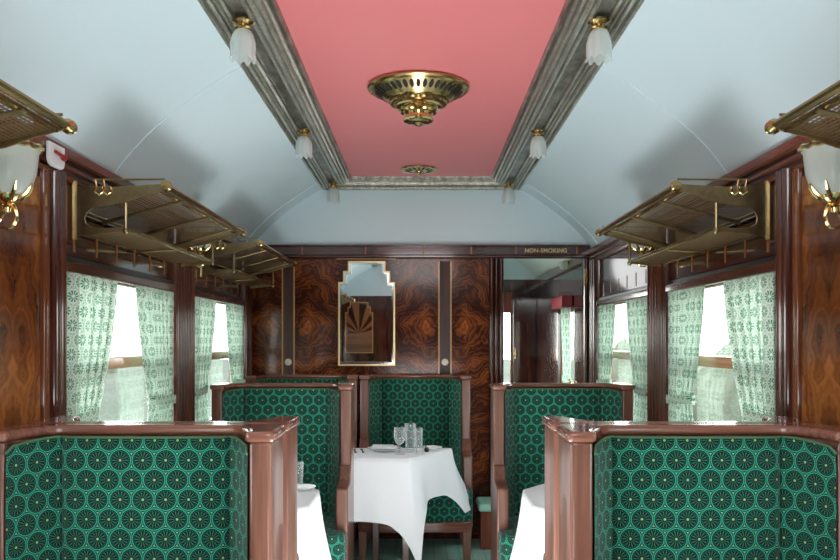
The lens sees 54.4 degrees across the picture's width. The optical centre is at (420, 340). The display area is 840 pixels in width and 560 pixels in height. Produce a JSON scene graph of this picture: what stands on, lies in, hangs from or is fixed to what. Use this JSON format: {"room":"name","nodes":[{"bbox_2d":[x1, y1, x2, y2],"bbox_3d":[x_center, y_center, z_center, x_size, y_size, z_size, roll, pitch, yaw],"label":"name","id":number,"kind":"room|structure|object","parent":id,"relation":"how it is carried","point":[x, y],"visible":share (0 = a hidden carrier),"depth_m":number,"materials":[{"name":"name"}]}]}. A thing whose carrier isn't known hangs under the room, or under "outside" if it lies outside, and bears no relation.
{"room":"train carriage","nodes":[
{"label":"train carriage","id":0,"kind":"room"},
{"bbox_2d":[0,168,244,427],"bbox_3d":[-1.323,0.390,2.940,0.135,2.220,6.520,0,0,0],"label":"wall","id":1,"kind":"structure","parent":0,"point":[24,248],"depth_m":2.75,"materials":[{"name":"brown wood"}]},
{"bbox_2d":[0,140,44,229],"bbox_3d":[-1.196,-0.445,2.360,0.200,0.249,0.194,0,0,0],"label":"wall lamp","id":2,"kind":"object","parent":1,"relation":"attached to","point":[18,162],"visible":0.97,"depth_m":2.33,"materials":[{"name":"white glass"}]},
{"bbox_2d":[0,79,77,148],"bbox_3d":[-1.110,-0.489,1.558,0.380,0.228,1.281,0,0,0],"label":"luggage rack","id":3,"kind":"object","parent":1,"relation":"attached to","point":[11,134],"visible":1,"depth_m":2.07,"materials":[{"name":"gold metal"}]},
{"bbox_2d":[0,92,58,142],"bbox_3d":[-1.107,-0.527,1.558,0.323,0.084,1.215,0,0,0],"label":"shelf","id":4,"kind":"object","parent":3,"relation":"attached to","point":[20,132],"depth_m":2.06,"materials":[{"name":"gold metal"}]},
{"bbox_2d":[46,141,67,169],"bbox_3d":[-1.248,-0.637,2.815,0.036,0.080,0.120,0,0,0],"label":"handle","id":5,"kind":"object","parent":1,"relation":"attached to","point":[56,157],"visible":1,"depth_m":2.80,"materials":[{"name":"white plastic"}]},
{"bbox_2d":[50,168,66,417],"bbox_3d":[-1.284,0.440,2.877,0.052,2.080,0.085,0,0,0],"label":"trim","id":6,"kind":"structure","parent":1,"relation":"attached to","point":[58,178],"depth_m":2.85,"materials":[{"name":"brown wood"}]},
{"bbox_2d":[67,273,117,420],"bbox_3d":[-1.282,0.160,3.179,0.047,0.820,0.514,0,0,2],"label":"curtain","id":7,"kind":"object","parent":1,"relation":"hanging from","point":[91,302],"visible":0.51,"depth_m":3.13,"materials":[{"name":"green fabric"}]},
{"bbox_2d":[108,282,142,369],"bbox_3d":[-1.349,0.144,3.585,0.062,0.812,1.310,0,0,0],"label":"window","id":8,"kind":"structure","parent":1,"relation":"in","point":[115,362],"depth_m":3.68,"materials":[{"name":"brown wood"}]},
{"bbox_2d":[0,111,252,258],"bbox_3d":[-1.293,-0.640,2.938,0.054,0.110,6.515,0,0,0],"label":"trim","id":9,"kind":"structure","parent":1,"relation":"attached to","point":[79,168],"depth_m":3.11,"materials":[{"name":"brown wood"}]},
{"bbox_2d":[135,286,176,420],"bbox_3d":[-1.285,0.160,3.982,0.046,0.820,0.531,0,0,0],"label":"curtain","id":10,"kind":"object","parent":1,"relation":"hanging from","point":[155,307],"visible":0.7,"depth_m":3.96,"materials":[{"name":"green fabric"}]},
{"bbox_2d":[70,178,246,266],"bbox_3d":[-1.110,-0.489,3.660,0.380,0.228,1.326,0,0,0],"label":"luggage rack","id":11,"kind":"object","parent":1,"relation":"attached to","point":[83,199],"visible":1,"depth_m":3.28,"materials":[{"name":"gold metal"}]},
{"bbox_2d":[91,232,205,262],"bbox_3d":[-1.188,-0.413,3.660,0.173,0.013,1.260,0,0,0],"label":"shelf","id":12,"kind":"object","parent":11,"relation":"attached to","point":[156,248],"depth_m":3.55,"materials":[{"name":"gold metal"}]},
{"bbox_2d":[89,192,238,247],"bbox_3d":[-1.107,-0.527,3.660,0.323,0.084,1.260,0,0,0],"label":"shelf","id":13,"kind":"object","parent":11,"relation":"attached to","point":[97,200],"depth_m":3.45,"materials":[{"name":"gold metal"}]},
{"bbox_2d":[172,228,194,420],"bbox_3d":[-1.284,0.440,4.415,0.052,2.080,0.310,0,0,0],"label":"trim","id":14,"kind":"structure","parent":1,"relation":"attached to","point":[183,278],"depth_m":4.37,"materials":[{"name":"brown wood"}]},
{"bbox_2d":[183,219,215,267],"bbox_3d":[-1.196,-0.520,4.400,0.200,0.249,0.194,0,0,0],"label":"wall lamp","id":15,"kind":"object","parent":1,"relation":"attached to","point":[201,249],"visible":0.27,"depth_m":4.37,"materials":[{"name":"gold metal"}]},
{"bbox_2d":[195,297,215,420],"bbox_3d":[-1.285,0.160,4.825,0.046,0.820,0.485,0,0,0],"label":"curtain","id":16,"kind":"object","parent":1,"relation":"hanging from","point":[205,309],"visible":0.73,"depth_m":4.81,"materials":[{"name":"green fabric"}]},
{"bbox_2d":[209,301,230,420],"bbox_3d":[-1.349,0.144,5.250,0.062,0.812,1.320,0,0,0],"label":"window","id":17,"kind":"structure","parent":1,"relation":"in","point":[216,355],"depth_m":5.42,"materials":[{"name":"brown wood"}]},
{"bbox_2d":[225,303,245,382],"bbox_3d":[-1.285,0.160,5.661,0.046,0.820,0.514,0,0,0],"label":"curtain","id":18,"kind":"object","parent":1,"relation":"hanging from","point":[234,313],"visible":0.72,"depth_m":5.61,"materials":[{"name":"green fabric"}]},
{"bbox_2d":[242,259,251,382],"bbox_3d":[-1.284,0.440,6.025,0.052,2.080,0.190,0,0,0],"label":"trim","id":19,"kind":"structure","parent":1,"relation":"attached to","point":[246,290],"depth_m":5.95,"materials":[{"name":"brown wood"}]},
{"bbox_2d":[199,238,296,287],"bbox_3d":[-1.110,-0.489,5.415,0.380,0.228,1.336,0,0,0],"label":"luggage rack","id":20,"kind":"object","parent":1,"relation":"attached to","point":[234,274],"visible":0.97,"depth_m":5.17,"materials":[{"name":"gold metal"}]},
{"bbox_2d":[213,272,268,285],"bbox_3d":[-1.188,-0.413,5.415,0.173,0.013,1.270,0,0,0],"label":"shelf","id":21,"kind":"object","parent":20,"relation":"attached to","point":[242,278],"depth_m":5.38,"materials":[{"name":"gold metal"}]},
{"bbox_2d":[214,246,291,274],"bbox_3d":[-1.107,-0.527,5.415,0.323,0.084,1.270,0,0,0],"label":"shelf","id":22,"kind":"object","parent":20,"relation":"attached to","point":[255,268],"depth_m":5.27,"materials":[{"name":"gold metal"}]},
{"bbox_2d":[0,0,839,277],"bbox_3d":[0.015,-0.985,4.530,2.690,0.630,9.740,0,0,0],"label":"ceiling","id":23,"kind":"structure","parent":0,"point":[150,88],"depth_m":3.33,"materials":[{"name":"white paint"}]},
{"bbox_2d":[229,16,256,65],"bbox_3d":[-0.644,-1.086,2.960,0.096,0.148,0.097,0,0,0],"label":"ceiling lamp","id":24,"kind":"object","parent":23,"relation":"attached to","point":[242,42],"visible":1,"depth_m":2.93,"materials":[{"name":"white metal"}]},
{"bbox_2d":[295,129,312,158],"bbox_3d":[-0.644,-1.086,4.500,0.096,0.148,0.097,0,0,0],"label":"ceiling lamp","id":25,"kind":"object","parent":23,"relation":"attached to","point":[303,148],"visible":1,"depth_m":4.47,"materials":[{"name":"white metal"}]},
{"bbox_2d":[327,183,339,204],"bbox_3d":[-0.644,-1.086,6.020,0.096,0.148,0.097,0,0,0],"label":"ceiling lamp","id":26,"kind":"object","parent":23,"relation":"attached to","point":[333,196],"visible":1,"depth_m":5.99,"materials":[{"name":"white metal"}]},
{"bbox_2d":[367,70,469,126],"bbox_3d":[-0.012,-1.119,3.900,0.488,0.192,0.488,0,0,0],"label":"ceiling vent","id":27,"kind":"object","parent":23,"relation":"in","point":[418,95],"visible":1,"depth_m":3.79,"materials":[{"name":"gold metal"}]},
{"bbox_2d":[400,165,437,174],"bbox_3d":[-0.014,-1.191,5.760,0.262,0.048,0.262,0,0,0],"label":"ceiling vent","id":28,"kind":"object","parent":23,"relation":"in","point":[412,169],"visible":1,"depth_m":5.71,"materials":[{"name":"gold metal"}]},
{"bbox_2d":[197,0,644,189],"bbox_3d":[0.000,-1.179,2.938,1.514,0.074,6.515,0,0,0],"label":"trim","id":29,"kind":"structure","parent":23,"relation":"attached to","point":[279,75],"depth_m":3.79,"materials":[{"name":"silver metal"}]},
{"bbox_2d":[502,183,514,204],"bbox_3d":[0.646,-1.086,6.020,0.096,0.148,0.097,0,0,0],"label":"ceiling lamp","id":30,"kind":"object","parent":23,"relation":"attached to","point":[508,196],"visible":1,"depth_m":5.99,"materials":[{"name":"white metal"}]},
{"bbox_2d":[529,129,546,158],"bbox_3d":[0.646,-1.086,4.500,0.096,0.148,0.097,0,0,0],"label":"ceiling lamp","id":31,"kind":"object","parent":23,"relation":"attached to","point":[538,148],"visible":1,"depth_m":4.47,"materials":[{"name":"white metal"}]},
{"bbox_2d":[585,16,612,65],"bbox_3d":[0.646,-1.086,2.960,0.096,0.148,0.097,0,0,0],"label":"ceiling lamp","id":32,"kind":"object","parent":23,"relation":"attached to","point":[599,44],"visible":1,"depth_m":2.93,"materials":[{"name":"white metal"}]},
{"bbox_2d":[252,190,590,538],"bbox_3d":[0.000,0.100,6.238,2.700,2.800,0.084,0,0,0],"label":"wall","id":33,"kind":"structure","parent":0,"point":[442,305],"depth_m":6.20,"materials":[{"name":"brown wood"}]},
{"bbox_2d":[285,359,291,364],"bbox_3d":[-1.007,0.160,6.190,0.052,0.051,0.016,0,0,0],"label":"button","id":34,"kind":"object","parent":33,"relation":"attached to","point":[287,361],"visible":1,"depth_m":6.19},
{"bbox_2d":[338,261,394,365],"bbox_3d":[-0.411,-0.209,6.189,0.432,0.794,0.021,0,0,0],"label":"wall mirror","id":35,"kind":"object","parent":33,"relation":"attached to","point":[366,293],"visible":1,"depth_m":6.19,"materials":[{"name":"gold glass"}]},
{"bbox_2d":[252,245,589,258],"bbox_3d":[0.000,-0.676,6.185,2.560,0.103,0.030,0,0,0],"label":"trim","id":36,"kind":"structure","parent":33,"relation":"attached to","point":[290,251],"depth_m":6.18,"materials":[{"name":"brown wood"}]},
{"bbox_2d":[442,359,447,364],"bbox_3d":[0.182,0.160,6.190,0.052,0.051,0.016,0,0,0],"label":"button","id":37,"kind":"object","parent":33,"relation":"attached to","point":[444,361],"visible":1,"depth_m":6.19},
{"bbox_2d":[489,258,503,496],"bbox_3d":[0.570,0.438,6.187,0.110,2.125,0.045,0,0,0],"label":"trim","id":38,"kind":"structure","parent":33,"relation":"attached to","point":[496,265],"depth_m":6.17,"materials":[{"name":"brown wood"}]},
{"bbox_2d":[583,258,591,382],"bbox_3d":[1.262,0.438,6.180,0.067,2.125,0.060,0,0,0],"label":"trim","id":39,"kind":"structure","parent":33,"relation":"attached to","point":[586,300],"depth_m":6.17,"materials":[{"name":"brown wood"}]},
{"bbox_2d":[354,539,490,559],"bbox_3d":[0.000,1.530,4.540,2.840,0.060,9.920,0,0,0],"label":"floor","id":40,"kind":"structure","parent":0,"point":[389,549],"depth_m":5.85,"materials":[{"name":"green carpet"}]},
{"bbox_2d":[0,423,285,559],"bbox_3d":[-0.812,0.875,2.173,0.816,1.250,0.630,0,0,0],"label":"seat","id":41,"kind":"object","parent":40,"relation":"on","point":[69,491],"visible":1,"depth_m":2.38,"materials":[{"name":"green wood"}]},
{"bbox_2d":[28,416,299,559],"bbox_3d":[-0.812,0.875,2.809,0.816,1.250,0.630,0,0,0],"label":"seat","id":42,"kind":"object","parent":40,"relation":"on","point":[290,422],"visible":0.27,"depth_m":2.56,"materials":[{"name":"brown wood"}]},
{"bbox_2d":[210,383,354,559],"bbox_3d":[-0.800,0.875,4.593,0.816,1.250,0.630,0,0,0],"label":"seat","id":43,"kind":"object","parent":40,"relation":"on","point":[325,411],"visible":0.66,"depth_m":4.80,"materials":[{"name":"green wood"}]},
{"bbox_2d":[323,515,346,559],"bbox_3d":[-0.800,1.127,4.544,0.800,0.210,0.532,0,0,0],"label":"seat cushion","id":44,"kind":"object","parent":43,"relation":"on","point":[336,534],"depth_m":4.34,"materials":[{"name":"green fabric"}]},
{"bbox_2d":[245,374,359,542],"bbox_3d":[-0.865,0.875,5.843,0.816,1.250,0.630,0,0,0],"label":"seat","id":45,"kind":"object","parent":40,"relation":"on","point":[254,378],"visible":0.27,"depth_m":6.06,"materials":[{"name":"brown wood"}]},
{"bbox_2d":[372,523,408,559],"bbox_3d":[-0.485,1.113,5.260,1.370,0.775,0.460,0,0,0],"label":"dining table","id":46,"kind":"object","parent":40,"relation":"on","point":[375,526],"visible":0.08,"depth_m":5.40,"materials":[{"name":"brown wood"}]},
{"bbox_2d":[354,448,470,559],"bbox_3d":[-0.468,1.052,5.240,1.614,0.666,0.698,0,0,0],"label":"tablecloth","id":47,"kind":"object","parent":46,"relation":"on","point":[394,489],"visible":0.39,"depth_m":5.02,"materials":[{"name":"white fabric"}]},
{"bbox_2d":[367,446,401,451],"bbox_3d":[-0.240,0.708,5.345,0.230,0.017,0.230,0,0,0],"label":"plate","id":48,"kind":"object","parent":47,"relation":"on","point":[368,448],"visible":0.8,"depth_m":5.31,"materials":[{"name":"white ceramic"}]},
{"bbox_2d":[371,445,396,448],"bbox_3d":[-0.240,0.690,5.335,0.170,0.018,0.090,0,0,0],"label":"napkin","id":49,"kind":"object","parent":48,"relation":"on","point":[373,446],"visible":1,"depth_m":5.29,"materials":[{"name":"white fabric"}]},
{"bbox_2d":[423,445,441,449],"bbox_3d":[0.075,0.708,5.405,0.130,0.017,0.130,0,0,0],"label":"plate","id":50,"kind":"object","parent":47,"relation":"on","point":[431,447],"visible":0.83,"depth_m":5.43,"materials":[{"name":"white ceramic"}]},
{"bbox_2d":[357,374,472,559],"bbox_3d":[-0.042,0.875,5.843,0.816,1.250,0.630,0,0,0],"label":"seat","id":51,"kind":"object","parent":40,"relation":"on","point":[401,410],"visible":0.7,"depth_m":6.05,"materials":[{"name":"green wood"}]},
{"bbox_2d":[425,488,472,521],"bbox_3d":[-0.042,1.127,5.794,0.800,0.210,0.532,0,0,0],"label":"seat cushion","id":52,"kind":"object","parent":51,"relation":"on","point":[443,508],"depth_m":5.53,"materials":[{"name":"green fabric"}]},
{"bbox_2d":[476,497,490,549],"bbox_3d":[0.477,1.336,6.010,0.128,0.328,0.310,0,0,0],"label":"seat","id":53,"kind":"object","parent":40,"relation":"on","point":[483,503],"visible":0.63,"depth_m":5.87,"materials":[{"name":"red wood"}]},
{"bbox_2d":[489,383,634,559],"bbox_3d":[0.815,0.875,4.593,0.816,1.250,0.630,0,0,0],"label":"seat","id":54,"kind":"object","parent":40,"relation":"on","point":[518,410],"visible":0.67,"depth_m":4.80,"materials":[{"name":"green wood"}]},
{"bbox_2d":[498,515,518,559],"bbox_3d":[0.815,1.127,4.544,0.800,0.210,0.532,0,0,0],"label":"seat cushion","id":55,"kind":"object","parent":54,"relation":"on","point":[506,532],"depth_m":4.33,"materials":[{"name":"green fabric"}]},
{"bbox_2d":[542,416,813,559],"bbox_3d":[0.812,0.875,2.809,0.816,1.250,0.630,0,0,0],"label":"seat","id":56,"kind":"object","parent":40,"relation":"on","point":[550,422],"visible":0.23,"depth_m":2.56,"materials":[{"name":"brown wood"}]},
{"bbox_2d":[556,423,839,559],"bbox_3d":[0.812,0.875,2.173,0.816,1.250,0.630,0,0,0],"label":"seat","id":57,"kind":"object","parent":40,"relation":"on","point":[628,491],"visible":1,"depth_m":2.38,"materials":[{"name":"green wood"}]},
{"bbox_2d":[504,280,534,382],"bbox_3d":[0.780,0.125,9.350,1.040,2.750,0.100,0,0,0],"label":"wall","id":58,"kind":"structure","parent":0,"point":[519,288],"depth_m":9.30,"materials":[{"name":"brown wood"}]},
{"bbox_2d":[504,292,511,382],"bbox_3d":[0.953,0.020,9.345,0.165,1.160,0.030,0,0,0],"label":"window","id":59,"kind":"structure","parent":58,"relation":"in","point":[507,295],"depth_m":9.33,"materials":[{"name":"red wood"}]},
{"bbox_2d":[504,259,534,279],"bbox_3d":[0.780,-0.950,9.295,1.040,0.500,0.010,0,0,0],"label":"ceiling","id":60,"kind":"structure","parent":58,"relation":"attached to","point":[513,270],"depth_m":9.29,"materials":[{"name":"white paint"}]},
{"bbox_2d":[513,297,533,382],"bbox_3d":[1.165,0.490,9.266,0.240,1.980,0.068,0,0,0],"label":"door","id":61,"kind":"structure","parent":58,"relation":"in","point":[523,307],"depth_m":9.27,"materials":[{"name":"brown wood"}]},
{"bbox_2d":[535,264,581,382],"bbox_3d":[1.345,0.400,7.840,0.090,2.200,3.120,0,0,0],"label":"wall","id":62,"kind":"structure","parent":0,"point":[547,319],"depth_m":7.96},
{"bbox_2d":[533,259,581,286],"bbox_3d":[1.285,-0.657,7.790,0.030,0.075,3.020,0,0,0],"label":"trim","id":63,"kind":"structure","parent":62,"relation":"attached to","point":[572,263],"depth_m":7.77,"materials":[{"name":"brown wood"}]},
{"bbox_2d":[552,295,571,308],"bbox_3d":[1.248,-0.340,7.240,0.095,0.100,0.520,0,0,0],"label":"pelmet","id":64,"kind":"object","parent":62,"relation":"attached to","point":[564,301],"visible":1,"depth_m":6.98,"materials":[{"name":"red fabric"}]},
{"bbox_2d":[559,260,567,269],"bbox_3d":[1.244,-0.652,7.050,0.108,0.085,0.080,0,0,0],"label":"wall lamp","id":65,"kind":"object","parent":62,"relation":"attached to","point":[563,265],"visible":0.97,"depth_m":7.02,"materials":[{"name":"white glass"}]},
{"bbox_2d":[561,307,572,382],"bbox_3d":[1.285,0.140,7.228,0.046,0.860,0.456,0,0,0],"label":"curtain","id":66,"kind":"object","parent":62,"relation":"attached to","point":[566,312],"visible":0.82,"depth_m":7.18,"materials":[{"name":"green fabric"}]},
{"bbox_2d":[561,307,573,382],"bbox_3d":[1.350,0.125,7.350,0.040,0.850,0.800,0,0,0],"label":"window","id":67,"kind":"structure","parent":62,"relation":"in","point":[572,308],"depth_m":7.73,"materials":[{"name":"brown wood"}]},
{"bbox_2d":[597,168,839,427],"bbox_3d":[1.323,0.390,2.940,0.135,2.220,6.520,0,0,0],"label":"wall","id":68,"kind":"structure","parent":0,"point":[815,247],"depth_m":2.78,"materials":[{"name":"brown wood"}]},
{"bbox_2d":[590,258,599,382],"bbox_3d":[1.284,0.440,6.025,0.052,2.080,0.190,0,0,0],"label":"trim","id":69,"kind":"structure","parent":68,"relation":"attached to","point":[594,263],"depth_m":5.95,"materials":[{"name":"brown wood"}]},
{"bbox_2d":[596,303,615,382],"bbox_3d":[1.285,0.160,5.654,0.046,0.820,0.528,0,0,0],"label":"curtain","id":70,"kind":"object","parent":68,"relation":"hanging from","point":[605,313],"visible":0.66,"depth_m":5.65,"materials":[{"name":"green fabric"}]},
{"bbox_2d":[611,301,629,382],"bbox_3d":[1.349,0.144,5.250,0.062,0.812,1.320,0,0,0],"label":"window","id":71,"kind":"structure","parent":68,"relation":"in","point":[625,355],"depth_m":5.47,"materials":[{"name":"brown wood"}]},
{"bbox_2d":[626,297,646,420],"bbox_3d":[1.285,0.160,4.817,0.046,0.820,0.471,0,0,0],"label":"curtain","id":72,"kind":"object","parent":68,"relation":"hanging from","point":[636,309],"visible":0.64,"depth_m":4.80,"materials":[{"name":"green fabric"}]},
{"bbox_2d":[626,219,658,267],"bbox_3d":[1.196,-0.520,4.400,0.200,0.249,0.194,0,0,0],"label":"wall lamp","id":73,"kind":"object","parent":68,"relation":"attached to","point":[640,249],"visible":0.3,"depth_m":4.37,"materials":[{"name":"gold metal"}]},
{"bbox_2d":[647,228,669,420],"bbox_3d":[1.284,0.440,4.415,0.052,2.080,0.310,0,0,0],"label":"trim","id":74,"kind":"structure","parent":68,"relation":"attached to","point":[658,278],"depth_m":4.37,"materials":[{"name":"brown wood"}]},
{"bbox_2d":[595,178,771,266],"bbox_3d":[1.110,-0.489,3.660,0.380,0.228,1.326,0,0,0],"label":"luggage rack","id":75,"kind":"object","parent":68,"relation":"attached to","point":[758,199],"visible":1,"depth_m":3.28,"materials":[{"name":"gold metal"}]},
{"bbox_2d":[603,192,752,247],"bbox_3d":[1.107,-0.527,3.660,0.323,0.084,1.260,0,0,0],"label":"shelf","id":76,"kind":"object","parent":75,"relation":"attached to","point":[744,200],"depth_m":3.45,"materials":[{"name":"gold metal"}]},
{"bbox_2d":[636,232,750,262],"bbox_3d":[1.188,-0.413,3.660,0.173,0.013,1.260,0,0,0],"label":"shelf","id":77,"kind":"object","parent":75,"relation":"attached to","point":[685,248],"depth_m":3.55,"materials":[{"name":"gold metal"}]},
{"bbox_2d":[665,286,704,420],"bbox_3d":[1.285,0.160,3.977,0.046,0.820,0.542,0,0,0],"label":"curtain","id":78,"kind":"object","parent":68,"relation":"hanging from","point":[685,306],"visible":0.77,"depth_m":3.96,"materials":[{"name":"green fabric"}]},
{"bbox_2d":[588,117,838,259],"bbox_3d":[1.293,-0.640,2.938,0.054,0.110,6.515,0,0,0],"label":"trim","id":79,"kind":"structure","parent":68,"relation":"attached to","point":[762,168],"depth_m":3.11,"materials":[{"name":"brown wood"}]},
{"bbox_2d":[698,283,732,368],"bbox_3d":[1.349,0.144,3.585,0.062,0.812,1.310,0,0,0],"label":"window","id":80,"kind":"structure","parent":68,"relation":"in","point":[724,362],"depth_m":3.70,"materials":[{"name":"brown wood"}]},
{"bbox_2d":[723,272,774,420],"bbox_3d":[1.285,0.160,3.173,0.046,0.820,0.501,0,0,0],"label":"curtain","id":81,"kind":"object","parent":68,"relation":"hanging from","point":[749,302],"visible":0.55,"depth_m":3.15,"materials":[{"name":"green fabric"}]},
{"bbox_2d":[775,168,791,417],"bbox_3d":[1.284,0.440,2.877,0.052,2.080,0.085,0,0,0],"label":"trim","id":82,"kind":"structure","parent":68,"relation":"attached to","point":[783,178],"depth_m":2.85,"materials":[{"name":"brown wood"}]},
{"bbox_2d":[764,80,839,148],"bbox_3d":[1.110,-0.489,1.558,0.380,0.228,1.281,0,0,0],"label":"luggage rack","id":83,"kind":"object","parent":68,"relation":"attached to","point":[828,134],"visible":1,"depth_m":2.07,"materials":[{"name":"gold metal"}]},
{"bbox_2d":[783,93,839,141],"bbox_3d":[1.107,-0.527,1.558,0.323,0.084,1.215,0,0,0],"label":"shelf","id":84,"kind":"object","parent":83,"relation":"attached to","point":[819,131],"depth_m":2.06,"materials":[{"name":"gold metal"}]},
{"bbox_2d":[797,140,839,229],"bbox_3d":[1.196,-0.445,2.360,0.200,0.249,0.194,0,0,0],"label":"wall lamp","id":85,"kind":"object","parent":68,"relation":"attached to","point":[821,161],"visible":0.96,"depth_m":2.33,"materials":[{"name":"white glass"}]},
{"label":"outside","id":86,"kind":"structure","parent":0,"visible":0},
{"bbox_2d":[99,359,633,420],"bbox_3d":[0.000,2.750,30.000,180.000,0.100,180.000,0,0,0],"label":"ground","id":87,"kind":"structure","parent":86,"point":[124,398],"depth_m":43.68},
{"bbox_2d":[107,355,116,373],"bbox_3d":[-26.998,1.250,30.000,2.154,3.059,80.000,0,0,0],"label":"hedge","id":88,"kind":"object","parent":87,"relation":"on","point":[109,370],"visible":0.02,"depth_m":68.81,"materials":[{"name":"green plant"}]},
{"bbox_2d":[571,337,741,420],"bbox_3d":[10.001,0.834,30.000,2.158,3.892,80.000,0,0,0],"label":"hedge","id":89,"kind":"object","parent":87,"relation":"on","point":[715,392],"visible":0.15,"depth_m":26.38,"materials":[{"name":"green plant"}]},
{"bbox_3d":[-0.835,1.113,3.770,0.670,0.775,0.700,0,0,0],"label":"dining table","id":90,"kind":"object","parent":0,"visible":0},
{"bbox_2d":[297,488,331,559],"bbox_3d":[-0.819,1.002,3.769,0.900,0.567,0.927,0,0,0],"label":"tablecloth","id":91,"kind":"object","parent":90,"relation":"on","point":[312,544],"visible":0.2,"depth_m":3.67,"materials":[{"name":"white fabric"}]},
{"bbox_2d":[297,484,315,490],"bbox_3d":[-0.565,0.708,3.940,0.116,0.017,0.116,0,0,0],"label":"plate","id":92,"kind":"object","parent":91,"relation":"on","point":[300,487],"visible":0.84,"depth_m":3.97,"materials":[{"name":"white ceramic"}]},
{"bbox_3d":[0.835,1.113,3.770,0.670,0.775,0.700,0,0,0],"label":"dining table","id":93,"kind":"object","parent":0,"visible":0},
{"bbox_2d":[510,484,544,559],"bbox_3d":[0.815,1.002,3.760,0.901,0.566,0.959,0,0,0],"label":"tablecloth","id":94,"kind":"object","parent":93,"relation":"on","point":[529,543],"visible":0.24,"depth_m":3.71,"materials":[{"name":"white fabric"}]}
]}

